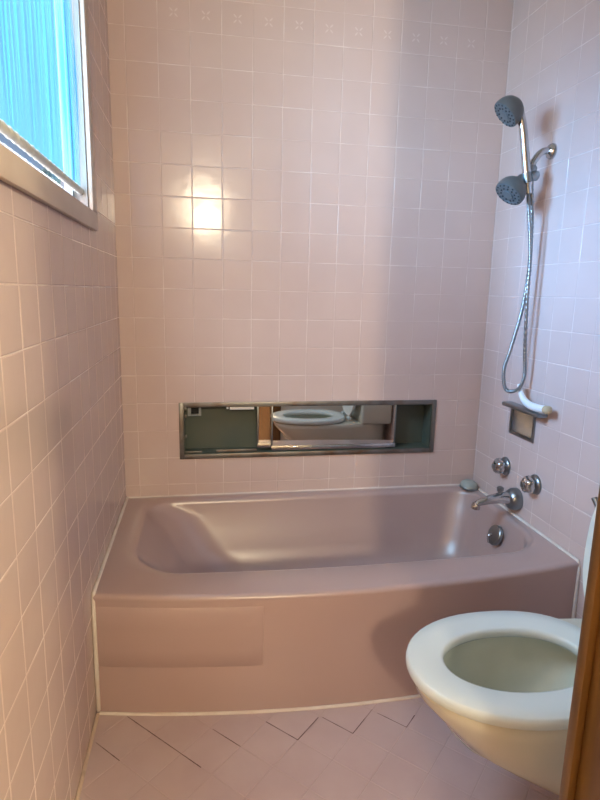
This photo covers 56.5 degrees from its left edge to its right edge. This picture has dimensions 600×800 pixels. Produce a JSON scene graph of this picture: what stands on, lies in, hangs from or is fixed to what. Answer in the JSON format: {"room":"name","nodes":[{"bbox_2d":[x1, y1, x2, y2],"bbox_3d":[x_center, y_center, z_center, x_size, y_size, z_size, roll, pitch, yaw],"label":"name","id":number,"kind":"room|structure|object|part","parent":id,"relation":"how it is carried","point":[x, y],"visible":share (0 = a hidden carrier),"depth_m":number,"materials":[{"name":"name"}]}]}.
{"room":"bathroom","nodes":[
{"label":"bathroom","id":0,"kind":"room"},
{"bbox_2d":[0,0,125,799],"bbox_3d":[-0.288,0.053,-0.315,0.061,2.401,5.220,-1,11,-10],"label":"wall","id":1,"kind":"structure","parent":0,"point":[63,484],"depth_m":1.18,"materials":[{"name":"pink tile"}]},
{"bbox_2d":[0,0,97,230],"bbox_3d":[-0.534,-0.773,1.085,0.074,0.761,0.965,-1,11,-10],"label":"window","id":2,"kind":"structure","parent":1,"relation":"in","point":[16,172],"depth_m":1.48,"materials":[{"name":"grey paint"}]},
{"bbox_2d":[0,119,82,194],"bbox_3d":[-0.528,-0.776,1.085,0.016,0.592,0.836,-1,11,-10],"label":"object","id":3,"kind":"object","parent":2,"relation":"hanging from","point":[6,130],"visible":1,"depth_m":1.11,"materials":[{"name":"white"}]},
{"bbox_3d":[-0.555,-0.768,1.082,0.018,0.643,0.837,-1,11,-10],"label":"sash","id":4,"kind":"part","parent":2,"relation":"part of","materials":[{"name":"grey metal"}]},
{"bbox_2d":[75,713,99,799],"bbox_3d":[-0.500,0.982,1.162,0.010,0.010,0.893,-1,11,-10],"label":"trim","id":5,"kind":"structure","parent":1,"relation":"attached to","point":[97,714],"depth_m":1.44,"materials":[{"name":"beige plastic"}]},
{"bbox_2d":[91,497,128,711],"bbox_3d":[-0.635,0.638,1.920,0.012,0.363,0.752,-1,11,-10],"label":"trim","id":6,"kind":"structure","parent":1,"relation":"attached to","point":[96,665],"depth_m":1.58,"materials":[{"name":"white plastic"}]},
{"bbox_2d":[99,694,420,715],"bbox_3d":[0.163,0.895,1.691,1.482,0.010,0.080,-1,11,-10],"label":"trim","id":7,"kind":"structure","parent":1,"relation":"attached to","point":[417,695],"depth_m":1.61,"materials":[{"name":"white plastic"}]},
{"bbox_2d":[107,0,512,496],"bbox_3d":[0.045,-0.443,2.283,1.502,2.402,0.121,-1,11,-10],"label":"wall","id":8,"kind":"structure","parent":0,"point":[305,195],"depth_m":2.17,"materials":[{"name":"pink tile"}]},
{"bbox_2d":[128,484,459,497],"bbox_3d":[0.037,0.387,2.378,1.488,0.011,0.011,-1,11,-10],"label":"trim","id":9,"kind":"structure","parent":8,"relation":"attached to","point":[440,484],"depth_m":2.36,"materials":[{"name":"plastic"}]},
{"bbox_2d":[179,400,436,458],"bbox_3d":[0.044,0.111,2.371,1.085,0.233,0.092,-1,11,-10],"label":"upper cabinet","id":10,"kind":"object","parent":8,"relation":"attached to","point":[207,430],"visible":1,"depth_m":2.35,"materials":[{"name":"silver metal"}]},
{"bbox_2d":[257,406,271,447],"bbox_3d":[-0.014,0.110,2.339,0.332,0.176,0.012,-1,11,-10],"label":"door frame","id":11,"kind":"structure","parent":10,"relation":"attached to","point":[264,414],"depth_m":2.31,"materials":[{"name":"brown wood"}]},
{"bbox_2d":[271,405,396,450],"bbox_3d":[0.147,0.115,2.357,0.538,0.186,0.012,-1,11,-10],"label":"mirror","id":12,"kind":"object","parent":10,"relation":"attached to","point":[293,427],"depth_m":2.36,"materials":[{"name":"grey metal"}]},
{"bbox_2d":[79,697,558,799],"bbox_3d":[0.494,0.941,1.713,2.440,0.081,1.905,-1,11,-10],"label":"floor","id":13,"kind":"structure","parent":0,"point":[401,749],"depth_m":1.45,"materials":[{"name":"pink tile"}]},
{"bbox_2d":[93,485,578,712],"bbox_3d":[0.103,0.644,2.020,1.494,0.370,0.819,-1,11,-10],"label":"bathtub","id":14,"kind":"object","parent":13,"relation":"on","point":[273,600],"visible":0.94,"depth_m":1.66,"materials":[{"name":"pink ceramic"}]},
{"bbox_3d":[-0.334,0.665,1.567,0.466,0.196,0.013,1,11,-3],"label":"apron panel","id":15,"kind":"part","parent":14,"relation":"part of","materials":[{"name":"pink ceramic"}]},
{"bbox_2d":[459,479,477,490],"bbox_3d":[0.739,0.370,2.444,0.078,0.040,0.078,-1,11,-10],"label":"drain stopper","id":16,"kind":"object","parent":14,"relation":"on","point":[467,484],"visible":1,"depth_m":2.42,"materials":[{"name":"grey rubber"}]},
{"bbox_3d":[0.735,0.535,2.170,0.020,0.040,0.014,-1,11,-10],"label":"trip lever","id":17,"kind":"part","parent":14,"relation":"part of","materials":[{"name":"silver metal"}]},
{"bbox_3d":[0.758,0.525,2.172,0.038,0.080,0.080,-1,11,-10],"label":"overflow plate","id":18,"kind":"part","parent":14,"relation":"part of","materials":[{"name":"grey metal"}]},
{"bbox_2d":[406,497,597,795],"bbox_3d":[0.610,0.567,1.239,0.757,0.841,0.394,-1,11,-10],"label":"toilet","id":19,"kind":"object","parent":13,"relation":"on","point":[502,682],"visible":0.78,"depth_m":1.22,"materials":[{"name":"beige ceramic"}]},
{"bbox_3d":[0.469,0.577,1.230,0.477,0.025,0.368,-1,11,-10],"label":"seat","id":20,"kind":"part","parent":19,"relation":"part of","materials":[{"name":"white plastic"}]},
{"bbox_3d":[0.750,0.358,1.236,0.048,0.423,0.316,-1,11,-10],"label":"lid","id":21,"kind":"part","parent":19,"relation":"part of","materials":[{"name":"white plastic"}]},
{"bbox_3d":[0.742,0.271,1.362,0.039,0.061,0.061,-1,11,-10],"label":"flush lever","id":22,"kind":"part","parent":19,"relation":"part of","materials":[{"name":"grey metal"}]},
{"bbox_2d":[473,0,599,618],"bbox_3d":[0.983,-0.294,1.625,0.121,2.402,1.771,-1,11,-10],"label":"wall","id":23,"kind":"structure","parent":0,"point":[553,69],"depth_m":1.92,"materials":[{"name":"pink tile"}]},
{"bbox_2d":[471,486,522,509],"bbox_3d":[0.745,0.378,2.137,0.187,0.095,0.086,-1,11,-10],"label":"tub spout","id":24,"kind":"object","parent":23,"relation":"attached to","point":[512,498],"visible":1,"depth_m":2.12,"materials":[{"name":"grey metal"}]},
{"bbox_3d":[0.733,0.385,2.136,0.162,0.063,0.050,-1,11,-10],"label":"spout","id":25,"kind":"part","parent":24,"relation":"part of","materials":[{"name":"silver metal"}]},
{"bbox_3d":[0.765,0.347,2.135,0.026,0.034,0.026,-1,11,-10],"label":"diverter knob","id":26,"kind":"part","parent":24,"relation":"part of","materials":[{"name":"grey metal"}]},
{"bbox_2d":[491,457,510,474],"bbox_3d":[0.793,0.264,2.227,0.058,0.074,0.074,-1,11,-10],"label":"handle","id":27,"kind":"object","parent":23,"relation":"attached to","point":[502,465],"visible":1,"depth_m":2.21,"materials":[{"name":"grey metal"}]},
{"bbox_3d":[0.788,0.264,2.228,0.038,0.066,0.064,-1,11,-10],"label":"knob","id":28,"kind":"part","parent":27,"relation":"part of","materials":[{"name":"silver metal"}]},
{"bbox_2d":[496,143,556,204],"bbox_3d":[0.769,-0.773,1.905,0.193,0.207,0.104,-1,11,-10],"label":"shower","id":29,"kind":"object","parent":23,"relation":"attached to","point":[512,190],"visible":0.95,"depth_m":1.89,"materials":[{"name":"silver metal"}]},
{"bbox_2d":[494,95,533,392],"bbox_3d":[0.733,-0.514,1.948,0.196,0.998,0.100,-1,11,-10],"label":"shower","id":30,"kind":"object","parent":29,"relation":"hanging from","point":[509,109],"visible":0.97,"depth_m":1.91,"materials":[{"name":"grey metal"}]},
{"bbox_3d":[0.750,-0.843,1.881,0.093,0.285,0.035,-1,11,-10],"label":"handle","id":31,"kind":"part","parent":30,"relation":"part of","materials":[{"name":"silver metal"}]},
{"bbox_3d":[0.818,-0.826,1.910,0.077,0.076,0.023,-1,11,-10],"label":"arm","id":32,"kind":"part","parent":29,"relation":"part of","materials":[{"name":"silver metal"}]},
{"bbox_2d":[502,384,552,442],"bbox_3d":[0.854,0.052,2.038,0.110,0.211,0.296,-1,11,-10],"label":"soap dish","id":33,"kind":"object","parent":23,"relation":"attached to","point":[522,421],"depth_m":2.09,"materials":[{"name":"silver metal"}]},
{"bbox_2d":[502,401,547,417],"bbox_3d":[0.822,0.034,2.053,0.046,0.015,0.237,-1,11,-10],"label":"shelf","id":34,"kind":"object","parent":33,"relation":"attached to","point":[514,406],"depth_m":2.03,"materials":[{"name":"grey metal"}]},
{"bbox_3d":[0.824,-0.003,1.975,0.029,0.081,0.204,-1,11,-10],"label":"plastic handle","id":35,"kind":"part","parent":33,"relation":"part of","materials":[{"name":"white plastic"}]},
{"bbox_2d":[478,487,580,618],"bbox_3d":[0.831,0.622,2.175,0.012,0.363,0.752,-1,11,-10],"label":"trim","id":36,"kind":"structure","parent":23,"relation":"attached to","point":[577,560],"depth_m":1.84,"materials":[{"name":"plastic"}]},
{"bbox_2d":[520,474,541,494],"bbox_3d":[0.829,0.308,2.027,0.058,0.074,0.074,-1,11,-10],"label":"handle","id":37,"kind":"object","parent":23,"relation":"attached to","point":[528,484],"visible":1,"depth_m":2.01,"materials":[{"name":"grey metal"}]},
{"bbox_3d":[0.823,0.307,2.029,0.038,0.066,0.064,-1,11,-10],"label":"knob","id":38,"kind":"part","parent":37,"relation":"part of","materials":[{"name":"silver metal"}]},
{"bbox_3d":[0.741,-0.109,0.642,2.300,2.400,0.120,-1,11,-10],"label":"wall","id":39,"kind":"structure","parent":0,"visible":0},
{"bbox_2d":[559,486,599,799],"bbox_3d":[0.031,-0.053,0.529,0.858,2.299,0.154,-1,11,-10],"label":"door","id":40,"kind":"structure","parent":39,"relation":"in","point":[580,779],"depth_m":0.73,"materials":[{"name":"orange wood"}]},
{"label":"outside","id":41,"kind":"structure","parent":0,"visible":0},
{"bbox_2d":[39,167,60,186],"bbox_3d":[-2.167,-0.617,5.017,0.298,2.807,0.316,6,12,23],"label":"tree","id":42,"kind":"object","parent":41,"point":[48,174],"visible":0.08,"depth_m":4.73,"materials":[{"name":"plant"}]}
]}

